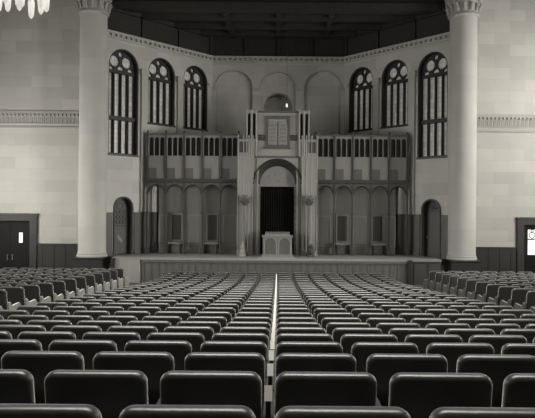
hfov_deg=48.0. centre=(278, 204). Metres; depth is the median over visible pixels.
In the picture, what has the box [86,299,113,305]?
seat
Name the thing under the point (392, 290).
seat
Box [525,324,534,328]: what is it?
seat
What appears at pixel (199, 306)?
seat
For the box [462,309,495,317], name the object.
seat
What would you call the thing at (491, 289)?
seat
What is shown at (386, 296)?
seat
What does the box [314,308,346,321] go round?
seat
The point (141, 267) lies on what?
stage platform
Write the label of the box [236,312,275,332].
seat
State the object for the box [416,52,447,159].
window
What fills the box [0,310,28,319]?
seat
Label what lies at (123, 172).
wall
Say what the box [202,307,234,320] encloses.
seat
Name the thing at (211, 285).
seat
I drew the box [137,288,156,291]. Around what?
seat
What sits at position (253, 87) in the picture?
trim
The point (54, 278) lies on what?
seat
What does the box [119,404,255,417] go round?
seat
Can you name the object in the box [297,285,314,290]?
seat
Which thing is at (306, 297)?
seat
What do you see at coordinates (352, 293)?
seat
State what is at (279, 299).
seat
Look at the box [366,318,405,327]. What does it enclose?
seat
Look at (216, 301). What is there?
seat
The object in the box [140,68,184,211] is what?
trim
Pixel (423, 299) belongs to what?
seat
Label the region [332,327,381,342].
seat
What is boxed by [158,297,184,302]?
seat
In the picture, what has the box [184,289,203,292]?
seat
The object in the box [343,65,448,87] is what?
trim
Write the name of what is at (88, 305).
seat
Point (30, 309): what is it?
seat
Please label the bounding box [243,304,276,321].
seat
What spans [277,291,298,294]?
seat
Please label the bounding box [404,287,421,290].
seat
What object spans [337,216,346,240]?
cushion
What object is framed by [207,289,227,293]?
seat
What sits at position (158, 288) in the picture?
seat
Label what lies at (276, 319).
floor
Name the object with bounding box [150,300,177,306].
seat
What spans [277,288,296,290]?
seat
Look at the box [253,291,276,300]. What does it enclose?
seat
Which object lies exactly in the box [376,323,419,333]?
seat
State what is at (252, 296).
seat
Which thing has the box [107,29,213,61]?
crown molding
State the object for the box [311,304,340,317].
seat
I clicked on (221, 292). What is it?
seat
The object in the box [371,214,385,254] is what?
chair
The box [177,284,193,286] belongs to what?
seat
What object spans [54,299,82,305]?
seat
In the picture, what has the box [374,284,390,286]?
seat
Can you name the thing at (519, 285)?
seat
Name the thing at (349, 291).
seat
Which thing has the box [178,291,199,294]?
seat
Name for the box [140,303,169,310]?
seat
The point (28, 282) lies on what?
seat
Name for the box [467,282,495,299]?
seat
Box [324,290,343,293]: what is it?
seat
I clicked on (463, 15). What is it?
stone column
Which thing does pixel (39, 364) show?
seat
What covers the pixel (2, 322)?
seat
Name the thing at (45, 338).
seat
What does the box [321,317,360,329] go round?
seat
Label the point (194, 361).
seat
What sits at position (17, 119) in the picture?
trim
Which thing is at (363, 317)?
seat
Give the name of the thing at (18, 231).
door
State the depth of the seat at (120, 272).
19.14 m
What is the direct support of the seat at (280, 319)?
on the floor
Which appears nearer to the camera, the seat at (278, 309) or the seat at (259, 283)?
the seat at (278, 309)
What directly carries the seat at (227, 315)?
on the floor
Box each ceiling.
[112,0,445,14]
[138,12,415,31]
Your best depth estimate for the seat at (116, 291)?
13.34 m
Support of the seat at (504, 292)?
on the floor
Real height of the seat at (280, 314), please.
0.860 m
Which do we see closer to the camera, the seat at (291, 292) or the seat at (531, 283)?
the seat at (291, 292)
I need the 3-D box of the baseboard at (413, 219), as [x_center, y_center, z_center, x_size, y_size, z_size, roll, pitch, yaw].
[5.827,1.411,25.104,0.090,2.030,3.150,0,0,-42]
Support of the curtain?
hanging from the portal
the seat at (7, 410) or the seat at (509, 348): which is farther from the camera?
the seat at (509, 348)
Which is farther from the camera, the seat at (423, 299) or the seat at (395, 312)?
the seat at (423, 299)
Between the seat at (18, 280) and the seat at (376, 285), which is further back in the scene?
the seat at (376, 285)
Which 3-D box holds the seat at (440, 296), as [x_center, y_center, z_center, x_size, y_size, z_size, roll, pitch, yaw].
[3.548,2.317,12.874,0.552,0.860,0.591,0,0,0]
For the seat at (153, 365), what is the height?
0.860 m
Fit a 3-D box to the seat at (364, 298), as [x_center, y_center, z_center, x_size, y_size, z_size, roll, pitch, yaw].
[1.896,2.239,12.124,0.547,0.860,0.591,0,0,0]
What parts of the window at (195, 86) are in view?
pane, sill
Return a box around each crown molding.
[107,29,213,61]
[213,56,343,62]
[343,32,449,62]
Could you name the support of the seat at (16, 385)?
on the floor
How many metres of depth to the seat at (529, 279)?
16.03 m
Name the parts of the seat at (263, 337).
row plate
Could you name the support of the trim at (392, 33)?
attached to the wall at (431, 175)
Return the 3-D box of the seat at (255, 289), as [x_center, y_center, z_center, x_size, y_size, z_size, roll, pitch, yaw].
[-0.334,2.417,14.373,0.604,0.860,0.595,0,0,0]
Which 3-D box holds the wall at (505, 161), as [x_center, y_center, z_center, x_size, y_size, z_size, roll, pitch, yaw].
[9.958,-2.921,24.500,6.050,12.600,0.400,0,0,0]
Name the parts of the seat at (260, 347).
row plate, armrest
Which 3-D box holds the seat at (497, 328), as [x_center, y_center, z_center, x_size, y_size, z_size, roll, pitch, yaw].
[2.450,1.738,6.874,0.547,0.860,0.591,0,0,0]
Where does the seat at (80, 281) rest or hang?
on the floor
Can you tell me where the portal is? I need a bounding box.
[236,109,317,256]
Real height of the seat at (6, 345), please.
0.860 m
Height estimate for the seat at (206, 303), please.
0.860 m
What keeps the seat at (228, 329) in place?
on the floor
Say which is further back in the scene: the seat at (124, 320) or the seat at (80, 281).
the seat at (80, 281)
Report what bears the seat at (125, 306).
on the floor
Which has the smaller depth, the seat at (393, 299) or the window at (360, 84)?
the seat at (393, 299)
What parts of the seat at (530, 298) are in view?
backrest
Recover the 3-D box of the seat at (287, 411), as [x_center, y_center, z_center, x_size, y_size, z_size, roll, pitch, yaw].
[0.255,1.144,2.374,0.547,0.860,0.591,0,0,0]
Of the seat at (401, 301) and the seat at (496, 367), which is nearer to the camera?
the seat at (496, 367)
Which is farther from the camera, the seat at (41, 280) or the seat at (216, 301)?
the seat at (41, 280)
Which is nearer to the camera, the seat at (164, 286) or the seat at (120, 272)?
the seat at (164, 286)
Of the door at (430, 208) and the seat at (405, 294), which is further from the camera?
the door at (430, 208)
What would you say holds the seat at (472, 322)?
on the floor
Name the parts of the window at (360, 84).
sill, pane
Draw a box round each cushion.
[172,215,180,239]
[207,215,216,239]
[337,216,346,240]
[373,216,381,240]
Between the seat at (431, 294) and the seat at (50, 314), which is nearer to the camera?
the seat at (50, 314)
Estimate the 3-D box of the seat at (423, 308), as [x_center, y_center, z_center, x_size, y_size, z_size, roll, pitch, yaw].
[2.447,2.035,9.874,0.547,0.860,0.591,0,0,0]
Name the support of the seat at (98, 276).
on the floor
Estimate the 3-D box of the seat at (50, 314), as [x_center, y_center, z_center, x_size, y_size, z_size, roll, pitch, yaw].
[-3.108,1.854,8.374,0.547,0.860,0.591,0,0,0]
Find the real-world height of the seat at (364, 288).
0.860 m
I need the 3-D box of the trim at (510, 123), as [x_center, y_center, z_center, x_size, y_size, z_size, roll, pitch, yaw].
[9.986,-3.296,24.250,6.000,0.690,0.100,0,0,0]
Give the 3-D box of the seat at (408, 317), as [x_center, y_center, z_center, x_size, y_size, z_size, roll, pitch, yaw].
[1.899,1.893,8.374,0.547,0.860,0.591,0,0,0]
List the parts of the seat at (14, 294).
backrest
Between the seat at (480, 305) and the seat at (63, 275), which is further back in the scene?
the seat at (63, 275)
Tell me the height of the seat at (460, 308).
0.860 m
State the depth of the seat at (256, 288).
14.83 m
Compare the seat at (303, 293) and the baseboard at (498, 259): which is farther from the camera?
the baseboard at (498, 259)
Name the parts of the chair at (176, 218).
seat, frame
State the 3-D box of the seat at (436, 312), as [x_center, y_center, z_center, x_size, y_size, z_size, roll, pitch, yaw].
[2.448,1.966,9.124,0.547,0.860,0.591,0,0,0]
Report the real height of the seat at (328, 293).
0.860 m
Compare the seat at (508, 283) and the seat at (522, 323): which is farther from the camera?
the seat at (508, 283)
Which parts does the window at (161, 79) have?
pane, sill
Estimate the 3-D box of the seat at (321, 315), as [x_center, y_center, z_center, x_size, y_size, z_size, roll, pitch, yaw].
[0.799,1.884,8.374,0.547,0.860,0.591,0,0,0]
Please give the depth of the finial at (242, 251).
24.11 m
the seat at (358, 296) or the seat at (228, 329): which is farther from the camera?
the seat at (358, 296)
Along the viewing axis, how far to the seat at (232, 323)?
6.58 m
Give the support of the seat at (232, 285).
on the floor
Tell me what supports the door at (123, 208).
in the wall at (123, 172)
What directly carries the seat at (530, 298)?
on the floor
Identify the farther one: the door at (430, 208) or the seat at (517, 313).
the door at (430, 208)
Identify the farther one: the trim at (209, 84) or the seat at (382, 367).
the trim at (209, 84)
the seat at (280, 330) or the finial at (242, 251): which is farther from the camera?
the finial at (242, 251)
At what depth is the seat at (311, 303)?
10.33 m
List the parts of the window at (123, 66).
pane, sill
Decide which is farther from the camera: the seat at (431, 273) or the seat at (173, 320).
the seat at (431, 273)
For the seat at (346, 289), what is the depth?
14.83 m
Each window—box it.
[108,49,138,156]
[148,58,175,127]
[183,66,207,131]
[348,67,372,132]
[380,60,407,128]
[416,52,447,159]
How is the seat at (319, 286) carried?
on the floor
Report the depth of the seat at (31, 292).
12.38 m
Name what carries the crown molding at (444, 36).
attached to the wall at (431, 175)
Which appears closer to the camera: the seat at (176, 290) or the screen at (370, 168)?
the seat at (176, 290)
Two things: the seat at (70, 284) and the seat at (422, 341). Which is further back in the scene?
the seat at (70, 284)
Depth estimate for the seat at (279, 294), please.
12.58 m
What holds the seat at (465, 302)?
on the floor
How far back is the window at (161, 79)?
26.42 m
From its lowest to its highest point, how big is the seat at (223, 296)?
0.860 m
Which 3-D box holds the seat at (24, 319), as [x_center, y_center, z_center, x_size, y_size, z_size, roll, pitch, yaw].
[-3.108,1.779,7.624,0.547,0.860,0.591,0,0,0]
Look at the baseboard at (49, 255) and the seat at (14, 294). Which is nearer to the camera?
the seat at (14, 294)
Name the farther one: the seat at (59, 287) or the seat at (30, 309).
the seat at (59, 287)
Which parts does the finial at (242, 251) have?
bulb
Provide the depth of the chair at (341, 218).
25.68 m
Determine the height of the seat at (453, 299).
0.860 m
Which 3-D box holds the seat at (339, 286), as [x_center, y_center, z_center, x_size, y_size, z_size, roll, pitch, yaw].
[1.893,2.622,16.625,0.547,0.860,0.591,0,0,0]
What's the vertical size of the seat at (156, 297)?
0.860 m
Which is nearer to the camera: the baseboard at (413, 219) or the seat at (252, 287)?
the seat at (252, 287)
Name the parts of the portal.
inlay panel, tablet frame, inlay panel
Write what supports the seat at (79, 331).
on the floor
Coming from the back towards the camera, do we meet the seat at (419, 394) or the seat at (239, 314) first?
the seat at (239, 314)
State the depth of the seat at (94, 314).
8.08 m
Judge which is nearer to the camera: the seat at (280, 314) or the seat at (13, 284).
the seat at (280, 314)
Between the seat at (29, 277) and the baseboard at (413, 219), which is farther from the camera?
the baseboard at (413, 219)
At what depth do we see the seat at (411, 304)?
10.33 m
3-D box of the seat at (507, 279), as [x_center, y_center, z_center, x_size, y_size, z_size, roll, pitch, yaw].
[6.183,2.389,16.348,0.547,0.860,0.591,0,0,-3]
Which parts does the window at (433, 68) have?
sill, pane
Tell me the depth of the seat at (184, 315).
8.08 m
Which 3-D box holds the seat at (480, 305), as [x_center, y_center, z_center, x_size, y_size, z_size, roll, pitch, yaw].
[3.549,2.114,10.624,0.552,0.860,0.591,0,0,0]
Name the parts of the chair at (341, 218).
frame, seat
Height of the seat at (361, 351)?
0.860 m
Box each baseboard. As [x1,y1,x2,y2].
[37,243,77,268]
[106,212,158,262]
[395,214,447,265]
[476,247,516,272]
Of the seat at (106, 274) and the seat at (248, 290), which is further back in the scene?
the seat at (106, 274)
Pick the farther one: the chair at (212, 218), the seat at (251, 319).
the chair at (212, 218)
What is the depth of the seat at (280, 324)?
6.58 m
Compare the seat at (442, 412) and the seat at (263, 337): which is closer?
the seat at (442, 412)
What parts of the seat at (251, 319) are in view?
backrest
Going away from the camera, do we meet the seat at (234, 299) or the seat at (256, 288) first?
the seat at (234, 299)
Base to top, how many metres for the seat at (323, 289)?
0.860 m
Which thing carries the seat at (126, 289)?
on the floor
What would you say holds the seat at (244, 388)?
on the floor
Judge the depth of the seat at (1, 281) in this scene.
13.81 m
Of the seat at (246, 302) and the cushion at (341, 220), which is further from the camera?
the cushion at (341, 220)
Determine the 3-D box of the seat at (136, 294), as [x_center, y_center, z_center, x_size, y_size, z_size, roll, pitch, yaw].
[-3.111,2.264,12.874,0.547,0.860,0.591,0,0,0]
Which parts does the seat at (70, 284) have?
backrest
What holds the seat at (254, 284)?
on the floor
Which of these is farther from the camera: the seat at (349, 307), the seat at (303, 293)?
the seat at (303, 293)
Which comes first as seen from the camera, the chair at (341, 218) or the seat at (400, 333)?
the seat at (400, 333)
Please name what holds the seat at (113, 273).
on the floor
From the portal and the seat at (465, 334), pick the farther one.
the portal
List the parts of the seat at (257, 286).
backrest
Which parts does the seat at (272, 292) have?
backrest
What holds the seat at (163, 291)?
on the floor
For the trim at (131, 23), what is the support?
attached to the wall at (123, 172)
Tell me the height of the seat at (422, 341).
0.860 m
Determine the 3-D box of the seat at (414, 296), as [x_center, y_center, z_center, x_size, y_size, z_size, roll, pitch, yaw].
[2.995,2.313,12.874,0.547,0.860,0.591,0,0,0]
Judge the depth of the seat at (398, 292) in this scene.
14.08 m
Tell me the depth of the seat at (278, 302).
10.33 m
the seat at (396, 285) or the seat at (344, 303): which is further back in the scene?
the seat at (396, 285)
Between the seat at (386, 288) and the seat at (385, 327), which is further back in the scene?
the seat at (386, 288)
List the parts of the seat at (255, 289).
backrest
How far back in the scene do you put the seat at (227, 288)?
14.83 m
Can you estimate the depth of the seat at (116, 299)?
11.08 m
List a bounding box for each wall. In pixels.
[0,0,79,243]
[106,37,212,267]
[212,62,343,178]
[344,40,449,270]
[476,0,534,246]
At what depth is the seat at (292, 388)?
2.84 m
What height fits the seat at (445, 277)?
0.860 m
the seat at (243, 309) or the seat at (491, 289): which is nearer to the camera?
the seat at (243, 309)
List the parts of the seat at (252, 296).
backrest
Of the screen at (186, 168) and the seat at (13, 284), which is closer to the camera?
the seat at (13, 284)
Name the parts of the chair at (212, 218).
seat, frame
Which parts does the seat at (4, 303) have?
backrest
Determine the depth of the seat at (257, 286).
15.59 m
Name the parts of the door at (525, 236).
lit pane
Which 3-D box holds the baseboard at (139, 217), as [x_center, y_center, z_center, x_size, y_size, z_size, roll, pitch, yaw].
[-5.929,1.318,25.104,0.091,2.030,3.150,0,0,42]
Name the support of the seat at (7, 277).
on the floor
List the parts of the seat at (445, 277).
backrest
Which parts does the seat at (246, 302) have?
backrest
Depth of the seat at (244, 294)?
12.59 m
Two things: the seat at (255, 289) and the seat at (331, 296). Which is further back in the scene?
the seat at (255, 289)
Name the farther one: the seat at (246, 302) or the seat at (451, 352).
the seat at (246, 302)
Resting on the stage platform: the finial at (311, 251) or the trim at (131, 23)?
the finial at (311, 251)
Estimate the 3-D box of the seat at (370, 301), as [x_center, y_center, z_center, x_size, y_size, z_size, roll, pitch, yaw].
[1.896,2.171,11.374,0.547,0.860,0.591,0,0,0]
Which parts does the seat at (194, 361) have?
row plate, plate post, armrest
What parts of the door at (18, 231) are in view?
lit pane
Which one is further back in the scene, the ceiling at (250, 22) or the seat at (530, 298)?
the ceiling at (250, 22)
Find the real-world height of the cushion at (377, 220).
1.060 m
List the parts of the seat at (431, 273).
backrest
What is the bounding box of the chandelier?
[0,0,49,18]
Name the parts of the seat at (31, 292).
backrest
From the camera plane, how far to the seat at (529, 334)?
5.83 m
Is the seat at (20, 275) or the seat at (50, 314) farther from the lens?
the seat at (20, 275)
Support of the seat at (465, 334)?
on the floor
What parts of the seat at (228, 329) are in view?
row plate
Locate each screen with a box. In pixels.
[145,130,239,253]
[315,131,408,255]
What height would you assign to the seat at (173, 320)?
0.860 m
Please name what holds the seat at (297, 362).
on the floor
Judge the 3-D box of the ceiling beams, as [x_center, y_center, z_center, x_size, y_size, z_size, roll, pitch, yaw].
[0.022,-7.890,26.450,11.400,0.220,3.500,0,0,0]
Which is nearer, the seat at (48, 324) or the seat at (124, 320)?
the seat at (48, 324)
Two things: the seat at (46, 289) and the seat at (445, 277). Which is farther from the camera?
the seat at (445, 277)
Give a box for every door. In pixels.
[0,213,38,268]
[113,196,133,254]
[421,199,440,257]
[516,217,534,272]
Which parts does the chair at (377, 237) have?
frame, seat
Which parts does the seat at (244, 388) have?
row plate, plate post, armrest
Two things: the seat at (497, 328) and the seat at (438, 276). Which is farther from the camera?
the seat at (438, 276)
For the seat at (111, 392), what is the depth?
2.84 m
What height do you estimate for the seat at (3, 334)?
0.860 m
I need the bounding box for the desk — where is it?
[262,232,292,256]
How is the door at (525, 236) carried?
in the wall at (505, 161)
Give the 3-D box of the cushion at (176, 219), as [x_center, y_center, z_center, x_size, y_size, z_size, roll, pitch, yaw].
[-4.355,0.956,25.710,0.400,1.060,0.070,0,0,0]
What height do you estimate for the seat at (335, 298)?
0.860 m
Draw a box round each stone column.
[71,0,112,269]
[444,0,482,272]
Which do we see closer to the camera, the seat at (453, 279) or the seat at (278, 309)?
the seat at (278, 309)
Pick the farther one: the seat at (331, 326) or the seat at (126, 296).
the seat at (126, 296)
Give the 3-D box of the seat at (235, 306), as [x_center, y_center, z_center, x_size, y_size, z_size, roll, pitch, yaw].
[-0.909,2.009,9.874,0.547,0.860,0.591,0,0,0]
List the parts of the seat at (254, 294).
backrest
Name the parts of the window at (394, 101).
sill, pane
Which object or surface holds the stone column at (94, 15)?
on the floor
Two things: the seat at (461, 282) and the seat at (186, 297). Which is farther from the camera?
the seat at (461, 282)
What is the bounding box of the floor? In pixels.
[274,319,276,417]
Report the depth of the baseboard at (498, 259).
24.25 m
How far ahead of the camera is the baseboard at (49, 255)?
24.25 m
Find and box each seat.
[0,280,15,283]
[0,287,36,305]
[0,289,20,309]
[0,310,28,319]
[0,320,21,324]
[0,325,45,338]
[0,331,11,338]
[0,339,41,368]
[0,369,34,403]
[0,403,101,417]
[1,276,19,279]
[1,351,83,403]
[5,282,26,286]
[7,315,47,324]
[10,278,29,282]
[14,274,31,277]
[16,284,50,302]
[16,306,49,314]
[18,331,75,350]
[20,280,40,284]
[23,276,41,279]
[27,320,71,330]
[31,282,63,301]
[32,310,68,319]
[33,278,52,282]
[35,274,52,277]
[36,302,67,309]
[44,280,74,298]
[44,370,147,417]
[45,276,63,280]
[49,340,116,369]
[51,325,101,339]
[52,315,92,324]
[53,306,86,314]
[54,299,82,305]
[56,274,73,277]
[56,278,84,296]
[67,276,93,293]
[69,297,95,301]
[71,302,101,310]
[73,310,109,319]
[77,274,101,292]
[77,320,121,331]
[82,294,106,298]
[82,332,139,351]
[86,273,109,291]
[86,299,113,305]
[91,306,123,315]
[93,351,174,404]
[94,271,116,289]
[94,292,116,296]
[97,315,136,325]
[99,297,124,302]
[101,270,122,287]
[104,290,125,293]
[105,303,135,310]
[107,326,157,339]
[108,268,128,286]
[110,294,134,299]
[114,288,133,291]
[114,311,149,320]
[118,300,145,306]
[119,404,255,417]
[121,292,142,296]
[125,340,191,370]
[127,321,170,331]
[128,306,160,315]
[129,285,147,287]
[129,290,150,294]
[129,297,154,302]
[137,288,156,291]
[138,295,162,299]
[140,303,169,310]
[142,282,158,284]
[142,316,181,325]
[145,287,163,289]
[146,292,169,296]
[147,332,203,351]
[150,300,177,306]
[151,285,168,288]
[154,290,175,294]
[155,311,190,320]
[156,371,273,417]
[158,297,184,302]
[161,289,180,292]
[162,282,178,285]
[164,326,213,341]
[165,307,197,315]
[166,287,185,290]
[166,295,189,299]
[173,293,195,296]
[174,303,203,311]
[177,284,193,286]
[177,321,220,333]
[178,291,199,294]
[182,300,209,306]
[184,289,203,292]
[184,352,274,417]
[187,316,226,327]
[188,297,213,303]
[189,287,207,290]
[194,295,217,300]
[195,311,230,323]
[197,284,213,287]
[199,293,221,298]
[200,341,274,384]
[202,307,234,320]
[203,291,224,295]
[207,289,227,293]
[208,303,238,316]
[211,287,229,291]
[212,333,275,363]
[213,300,241,311]
[217,284,234,287]
[218,298,243,306]
[220,326,275,349]
[221,295,245,303]
[225,293,247,300]
[227,321,275,340]
[228,291,249,298]
[231,289,250,295]
[232,317,275,333]
[235,286,253,292]
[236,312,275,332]
[239,283,255,288]
[240,307,275,320]
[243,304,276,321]
[245,301,276,312]
[247,298,276,311]
[249,295,276,305]
[251,293,276,302]
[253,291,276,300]
[254,289,276,297]
[256,286,276,289]
[256,288,276,298]
[258,283,276,286]
[275,353,356,379]
[275,371,380,414]
[275,406,410,417]
[276,322,320,330]
[276,327,325,336]
[276,333,332,345]
[276,341,342,357]
[277,283,293,285]
[277,286,295,288]
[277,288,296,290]
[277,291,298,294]
[277,293,299,296]
[277,296,301,298]
[277,298,302,301]
[277,301,304,304]
[277,304,306,308]
[277,308,309,313]
[277,312,312,318]
[277,317,315,323]
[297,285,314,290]
[299,288,318,293]
[300,290,320,297]
[302,292,323,298]
[303,294,325,301]
[305,296,328,304]
[307,298,332,308]
[309,301,336,312]
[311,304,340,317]
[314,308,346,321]
[317,312,352,325]
[318,285,334,288]
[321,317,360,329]
[322,288,340,292]
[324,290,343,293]
[326,292,347,296]
[326,322,369,335]
[329,294,351,299]
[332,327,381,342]
[333,296,356,301]
[336,299,362,304]
[338,285,354,288]
[340,334,397,353]
[341,301,368,307]
[344,288,362,291]
[345,304,375,312]
[347,290,367,293]
[351,292,372,295]
[351,308,383,317]
[351,342,417,371]
[356,294,377,298]
[358,285,374,288]
[358,313,393,321]
[360,296,384,301]
[362,287,379,289]
[366,299,391,304]
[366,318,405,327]
[366,354,447,405]
[371,290,390,293]
[372,302,400,307]
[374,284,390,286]
[376,292,396,296]
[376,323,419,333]
[380,305,409,312]
[382,294,404,298]
[383,287,400,289]
[388,297,412,301]
[388,309,420,317]
[388,328,438,341]
[389,289,407,291]
[389,372,492,417]
[393,284,409,286]
[394,290,413,293]
[396,299,421,304]
[398,313,434,322]
[401,292,421,296]
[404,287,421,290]
[404,302,431,308]
[405,334,461,353]
[408,294,430,298]
[410,289,429,291]
[411,318,450,327]
[414,305,444,312]
[416,297,439,301]
[418,291,437,294]
[423,271,443,288]
[425,293,446,296]
[425,299,451,304]
[425,309,458,317]
[426,323,469,333]
[426,343,493,372]
[429,272,450,290]
[429,407,534,417]
[434,295,456,298]
[435,274,458,292]
[436,302,463,308]
[439,313,474,322]
[442,276,466,294]
[444,297,468,301]
[444,328,494,342]
[448,305,478,312]
[450,278,475,296]
[455,300,480,304]
[455,318,495,327]
[456,354,534,406]
[458,280,484,296]
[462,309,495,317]
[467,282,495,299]
[468,302,495,308]
[469,335,526,354]
[475,323,519,334]
[477,284,507,301]
[478,278,495,281]
[479,314,515,322]
[482,306,512,313]
[488,280,506,283]
[488,286,519,305]
[499,278,516,281]
[499,282,518,285]
[499,309,532,318]
[500,288,534,308]
[500,319,534,328]
[500,329,534,342]
[501,343,534,355]
[502,373,534,407]
[510,280,528,283]
[511,284,531,287]
[514,291,534,309]
[520,278,534,281]
[520,314,534,318]
[522,282,534,286]
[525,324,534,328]
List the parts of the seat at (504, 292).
backrest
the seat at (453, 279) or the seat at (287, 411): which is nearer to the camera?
the seat at (287, 411)
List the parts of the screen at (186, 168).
post, arched railing, arch moulding, parapet panel, post, panel frame, arch moulding, parapet panel, arched railing, post, moulding, parapet panel, handrail, arch moulding, arched railing, panel frame, post, arch moulding, parapet panel, arched railing, panel frame, post, arch moulding, arched railing, parapet panel, panel frame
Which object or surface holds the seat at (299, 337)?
on the floor
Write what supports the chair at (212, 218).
on the stage platform
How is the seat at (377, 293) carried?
on the floor
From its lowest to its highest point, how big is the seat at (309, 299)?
0.860 m
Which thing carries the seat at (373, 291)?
on the floor
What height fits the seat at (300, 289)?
0.860 m
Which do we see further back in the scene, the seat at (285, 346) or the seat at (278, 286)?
the seat at (278, 286)
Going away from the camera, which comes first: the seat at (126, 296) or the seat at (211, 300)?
the seat at (211, 300)
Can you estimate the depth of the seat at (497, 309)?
9.58 m
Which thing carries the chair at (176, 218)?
on the stage platform
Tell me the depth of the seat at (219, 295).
12.58 m
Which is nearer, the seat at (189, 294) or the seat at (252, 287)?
the seat at (189, 294)
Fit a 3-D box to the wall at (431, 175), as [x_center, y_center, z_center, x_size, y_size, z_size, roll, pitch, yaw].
[5.227,-1.659,26.292,0.600,10.000,5.750,0,0,-42]
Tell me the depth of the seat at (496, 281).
15.34 m
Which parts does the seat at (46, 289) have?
backrest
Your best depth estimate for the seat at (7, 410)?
2.09 m
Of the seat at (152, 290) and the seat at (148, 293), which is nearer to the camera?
the seat at (148, 293)
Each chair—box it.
[167,212,182,253]
[204,212,218,253]
[335,213,349,254]
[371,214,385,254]
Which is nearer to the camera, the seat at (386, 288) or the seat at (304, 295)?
the seat at (304, 295)
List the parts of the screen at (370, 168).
panel frame, parapet panel, arch moulding, arched railing, post, panel frame, parapet panel, arch moulding, arched railing, post, panel frame, parapet panel, handrail, arch moulding, arched railing, moulding, post, panel frame, parapet panel, arch moulding, arched railing, post, panel frame, parapet panel, arched railing, arch moulding, post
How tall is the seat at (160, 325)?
0.860 m
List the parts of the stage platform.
corner post, corner post, panel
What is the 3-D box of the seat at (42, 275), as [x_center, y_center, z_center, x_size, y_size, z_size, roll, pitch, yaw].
[-6.300,2.290,16.348,0.547,0.860,0.591,0,0,3]
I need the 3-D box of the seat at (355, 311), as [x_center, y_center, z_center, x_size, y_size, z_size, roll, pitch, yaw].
[1.348,1.958,9.124,0.547,0.860,0.591,0,0,0]
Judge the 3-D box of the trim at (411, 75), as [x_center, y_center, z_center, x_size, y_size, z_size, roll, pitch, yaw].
[4.988,-2.626,26.028,0.160,6.030,2.290,0,0,-42]
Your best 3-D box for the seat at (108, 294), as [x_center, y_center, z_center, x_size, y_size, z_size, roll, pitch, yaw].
[-3.664,2.260,12.874,0.552,0.860,0.591,0,0,0]
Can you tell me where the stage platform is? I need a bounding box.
[111,252,441,284]
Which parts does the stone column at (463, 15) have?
moulding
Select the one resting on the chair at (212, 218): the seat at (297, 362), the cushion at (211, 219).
the cushion at (211, 219)
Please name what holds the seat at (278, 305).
on the floor
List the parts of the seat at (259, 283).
backrest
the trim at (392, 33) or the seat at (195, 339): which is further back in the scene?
the trim at (392, 33)
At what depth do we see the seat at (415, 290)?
14.83 m
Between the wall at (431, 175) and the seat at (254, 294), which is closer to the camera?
the seat at (254, 294)
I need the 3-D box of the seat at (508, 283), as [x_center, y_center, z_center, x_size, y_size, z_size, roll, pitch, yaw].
[5.634,2.307,14.877,0.547,0.860,0.591,0,0,-3]
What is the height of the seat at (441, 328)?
0.860 m
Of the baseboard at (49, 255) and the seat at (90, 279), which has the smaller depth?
the seat at (90, 279)
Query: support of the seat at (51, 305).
on the floor
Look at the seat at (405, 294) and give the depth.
13.33 m
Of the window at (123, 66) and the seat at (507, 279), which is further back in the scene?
the window at (123, 66)
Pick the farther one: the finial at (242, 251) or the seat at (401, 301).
the finial at (242, 251)
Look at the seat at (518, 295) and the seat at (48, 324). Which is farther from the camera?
the seat at (518, 295)
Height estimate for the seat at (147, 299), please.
0.860 m
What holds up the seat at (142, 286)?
on the floor
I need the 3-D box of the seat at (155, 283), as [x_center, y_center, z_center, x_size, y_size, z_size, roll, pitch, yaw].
[-3.667,2.635,17.375,0.552,0.860,0.591,0,0,0]
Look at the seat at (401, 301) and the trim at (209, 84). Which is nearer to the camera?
the seat at (401, 301)
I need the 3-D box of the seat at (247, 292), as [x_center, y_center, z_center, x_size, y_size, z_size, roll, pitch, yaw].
[-0.912,2.347,13.624,0.547,0.860,0.591,0,0,0]
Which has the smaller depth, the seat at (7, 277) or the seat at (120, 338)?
the seat at (120, 338)
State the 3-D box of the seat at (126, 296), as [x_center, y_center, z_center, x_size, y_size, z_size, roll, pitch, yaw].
[-3.111,2.199,12.124,0.547,0.860,0.591,0,0,0]
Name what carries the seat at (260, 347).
on the floor
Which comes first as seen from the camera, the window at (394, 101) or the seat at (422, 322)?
the seat at (422, 322)
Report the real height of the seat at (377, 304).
0.860 m
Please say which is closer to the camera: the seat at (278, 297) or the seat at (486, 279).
the seat at (278, 297)
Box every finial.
[239,241,245,256]
[308,244,314,256]
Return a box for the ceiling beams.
[143,13,414,38]
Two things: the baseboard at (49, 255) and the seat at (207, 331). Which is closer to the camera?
the seat at (207, 331)
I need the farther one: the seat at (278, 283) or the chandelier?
the seat at (278, 283)
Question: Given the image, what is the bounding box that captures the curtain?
[260,187,293,253]
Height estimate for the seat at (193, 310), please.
0.860 m
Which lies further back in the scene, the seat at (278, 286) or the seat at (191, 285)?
the seat at (191, 285)
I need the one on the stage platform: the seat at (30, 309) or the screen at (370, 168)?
the screen at (370, 168)
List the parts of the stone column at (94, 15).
moulding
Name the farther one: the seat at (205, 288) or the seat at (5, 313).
the seat at (205, 288)
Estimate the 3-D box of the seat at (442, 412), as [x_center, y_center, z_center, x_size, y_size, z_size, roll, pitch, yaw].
[0.804,1.148,2.374,0.547,0.860,0.591,0,0,0]
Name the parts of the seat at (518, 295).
backrest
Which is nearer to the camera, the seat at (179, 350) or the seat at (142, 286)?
the seat at (179, 350)
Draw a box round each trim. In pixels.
[0,111,78,128]
[107,5,212,54]
[107,62,212,86]
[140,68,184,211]
[212,37,344,56]
[212,70,343,91]
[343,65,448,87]
[344,6,449,55]
[372,70,416,213]
[477,114,534,131]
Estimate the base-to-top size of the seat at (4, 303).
0.860 m
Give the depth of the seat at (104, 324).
6.58 m
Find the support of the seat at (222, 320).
on the floor
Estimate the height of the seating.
2.579 m
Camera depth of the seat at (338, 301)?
11.08 m
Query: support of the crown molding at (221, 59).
attached to the wall at (322, 95)
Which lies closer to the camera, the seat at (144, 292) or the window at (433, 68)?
the seat at (144, 292)
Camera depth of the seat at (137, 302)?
10.33 m

